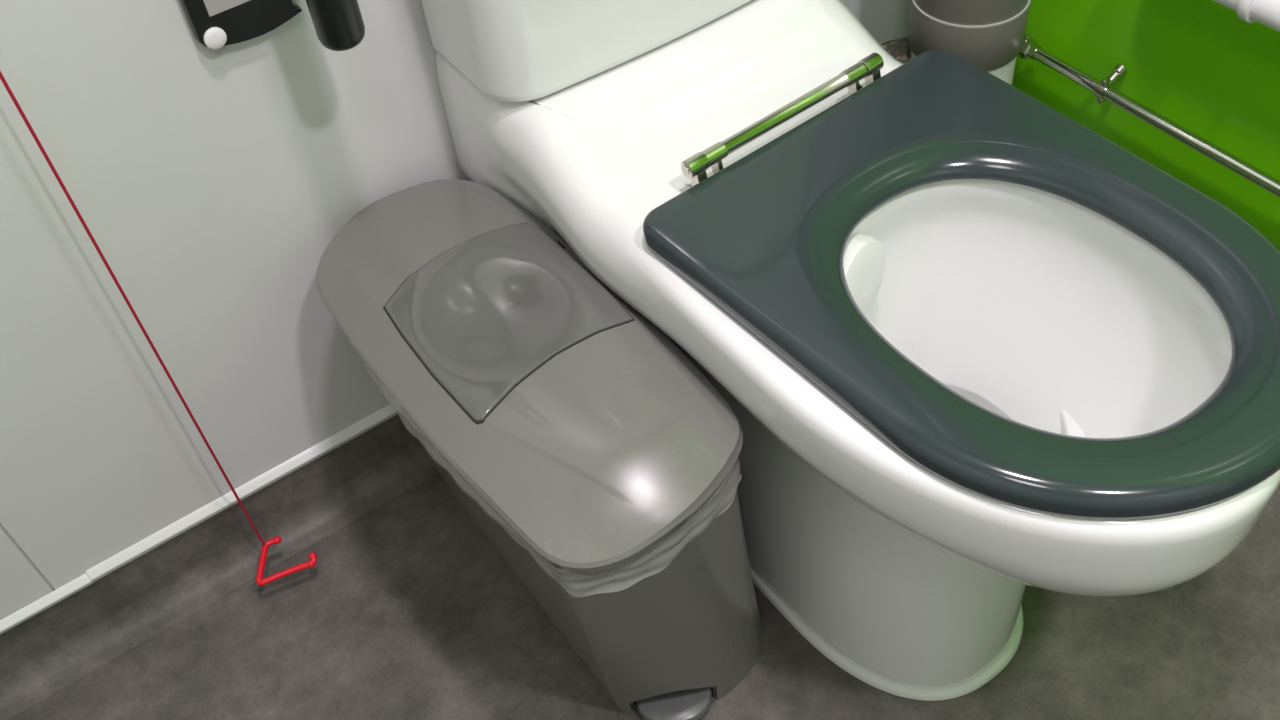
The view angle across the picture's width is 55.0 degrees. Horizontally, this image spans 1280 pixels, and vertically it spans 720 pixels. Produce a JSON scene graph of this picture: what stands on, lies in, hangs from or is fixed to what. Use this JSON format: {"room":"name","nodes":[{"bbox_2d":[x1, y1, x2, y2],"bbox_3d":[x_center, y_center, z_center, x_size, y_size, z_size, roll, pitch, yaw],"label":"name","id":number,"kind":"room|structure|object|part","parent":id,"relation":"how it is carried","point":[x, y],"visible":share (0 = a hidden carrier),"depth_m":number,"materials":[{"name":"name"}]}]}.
{"room":"public restroom","nodes":[
{"label":"public restroom","id":0,"kind":"room"},
{"bbox_2d":[0,0,910,619],"bbox_3d":[-0.556,-0.628,0.685,2.260,2.400,0.100,-30,51,-19],"label":"wall","id":1,"kind":"structure","parent":0,"point":[214,189],"depth_m":1.23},
{"bbox_2d":[0,573,92,634],"bbox_3d":[-0.945,0.435,1.252,0.798,0.014,0.008,-30,51,-19],"label":"trim","id":2,"kind":"structure","parent":1,"relation":"attached to","point":[83,581],"depth_m":1.36,"materials":[{"name":"white plastic"}]},
{"bbox_2d":[0,412,437,719],"bbox_3d":[-0.416,0.181,1.493,2.060,0.099,0.038,-30,51,-19],"label":"baseboard","id":3,"kind":"structure","parent":1,"relation":"attached to","point":[42,655],"depth_m":1.47,"materials":[{"name":"plastic"}]},
{"bbox_2d":[180,0,301,53],"bbox_3d":[-0.353,-0.332,1.073,0.101,0.124,0.015,-30,51,-19],"label":"dispenser","id":4,"kind":"object","parent":1,"relation":"attached to","point":[215,24],"visible":1,"depth_m":1.09,"materials":[{"name":"black plastic"}]},
{"bbox_2d":[86,401,402,581],"bbox_3d":[-0.104,-0.054,1.593,1.262,0.016,0.008,-30,51,-19],"label":"trim","id":5,"kind":"structure","parent":1,"relation":"attached to","point":[182,525],"depth_m":1.44,"materials":[{"name":"white plastic"}]},
{"bbox_2d":[306,0,364,50],"bbox_3d":[-0.291,-0.389,0.991,0.060,0.270,0.119,-30,51,-19],"label":"rod","id":6,"kind":"object","parent":1,"relation":"attached to","point":[339,25],"visible":1,"depth_m":1.04,"materials":[{"name":"black plastic"}]},
{"bbox_2d":[9,471,1279,719],"bbox_3d":[0.236,0.880,0.884,2.260,0.050,2.500,-30,51,-19],"label":"floor","id":7,"kind":"structure","parent":0,"point":[406,610],"depth_m":1.38,"materials":[{"name":"concrete"}]},
{"bbox_2d":[315,179,762,719],"bbox_3d":[-0.091,0.107,1.285,0.265,0.449,0.523,-30,51,-19],"label":"pedal bin","id":8,"kind":"object","parent":7,"relation":"on","point":[594,456],"visible":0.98,"depth_m":1.10,"materials":[{"name":"grey plastic"}]},
{"bbox_3d":[-0.120,-0.018,1.135,0.234,0.050,0.523,-30,51,-19],"label":"lid","id":9,"kind":"part","parent":8,"relation":"part of","materials":[{"name":"grey plastic"}]},
{"bbox_2d":[421,0,1279,700],"bbox_3d":[0.195,-0.107,1.129,0.422,0.916,0.830,-30,51,-19],"label":"toilet","id":10,"kind":"object","parent":7,"relation":"on","point":[969,347],"visible":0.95,"depth_m":1.10,"materials":[{"name":"white ceramic"}]},
{"bbox_3d":[0.133,-0.226,1.126,0.194,0.016,0.016,-32,52,-21],"label":"hinge rod","id":11,"kind":"part","parent":10,"relation":"part of","materials":[{"name":"silver metal"}]},
{"bbox_3d":[0.289,-0.070,0.992,0.388,0.025,0.509,-30,51,-19],"label":"seat","id":12,"kind":"part","parent":10,"relation":"part of","materials":[{"name":"grey plastic"}]},
{"bbox_2d":[880,0,1030,84],"bbox_3d":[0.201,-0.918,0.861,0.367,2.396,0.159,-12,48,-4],"label":"waste bin","id":13,"kind":"object","parent":7,"relation":"on","point":[989,35],"visible":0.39,"depth_m":1.40,"materials":[{"name":"white"}]},
{"bbox_2d":[908,0,1029,70],"bbox_3d":[0.386,-0.403,1.446,0.134,0.066,0.134,-30,51,-19],"label":"socket","id":14,"kind":"object","parent":13,"relation":"attached to","point":[990,41],"depth_m":1.40,"materials":[{"name":"grey plastic"}]},
{"bbox_2d":[1012,0,1279,249],"bbox_3d":[1.040,-0.422,0.310,0.100,2.400,2.400,-30,51,-19],"label":"wall","id":15,"kind":"structure","parent":0,"point":[1214,73],"depth_m":1.39,"materials":[{"name":"green"}]},
{"bbox_2d":[1019,33,1279,197],"bbox_3d":[0.847,-0.027,1.138,0.042,0.042,1.600,-30,51,-19],"label":"pipe","id":16,"kind":"object","parent":15,"relation":"attached to","point":[1103,89],"visible":0.91,"depth_m":1.40,"materials":[{"name":"silver metal"}]},
{"bbox_2d":[1213,0,1279,31],"bbox_3d":[0.948,-0.022,0.862,0.064,0.049,1.445,-30,51,-19],"label":"pipe","id":17,"kind":"object","parent":15,"relation":"attached to","point":[1265,12],"visible":1,"depth_m":1.19,"materials":[{"name":"white"}]},
{"bbox_3d":[0.023,-0.760,-0.924,2.260,0.050,2.500,-30,51,-19],"label":"ceiling","id":18,"kind":"structure","parent":0,"visible":0},
{"bbox_2d":[0,71,316,585],"bbox_3d":[-0.543,-0.558,0.598,0.086,2.368,0.097,-30,51,-19],"label":"pull cord","id":19,"kind":"object","parent":18,"relation":"hanging from","point":[311,563],"visible":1,"depth_m":1.26,"materials":[{"name":"red plastic"}]},
{"bbox_3d":[-0.424,0.233,1.461,0.075,0.016,0.056,-19,49,-11],"label":"handle","id":20,"kind":"part","parent":19,"relation":"part of","materials":[{"name":"red plastic"}]}
]}

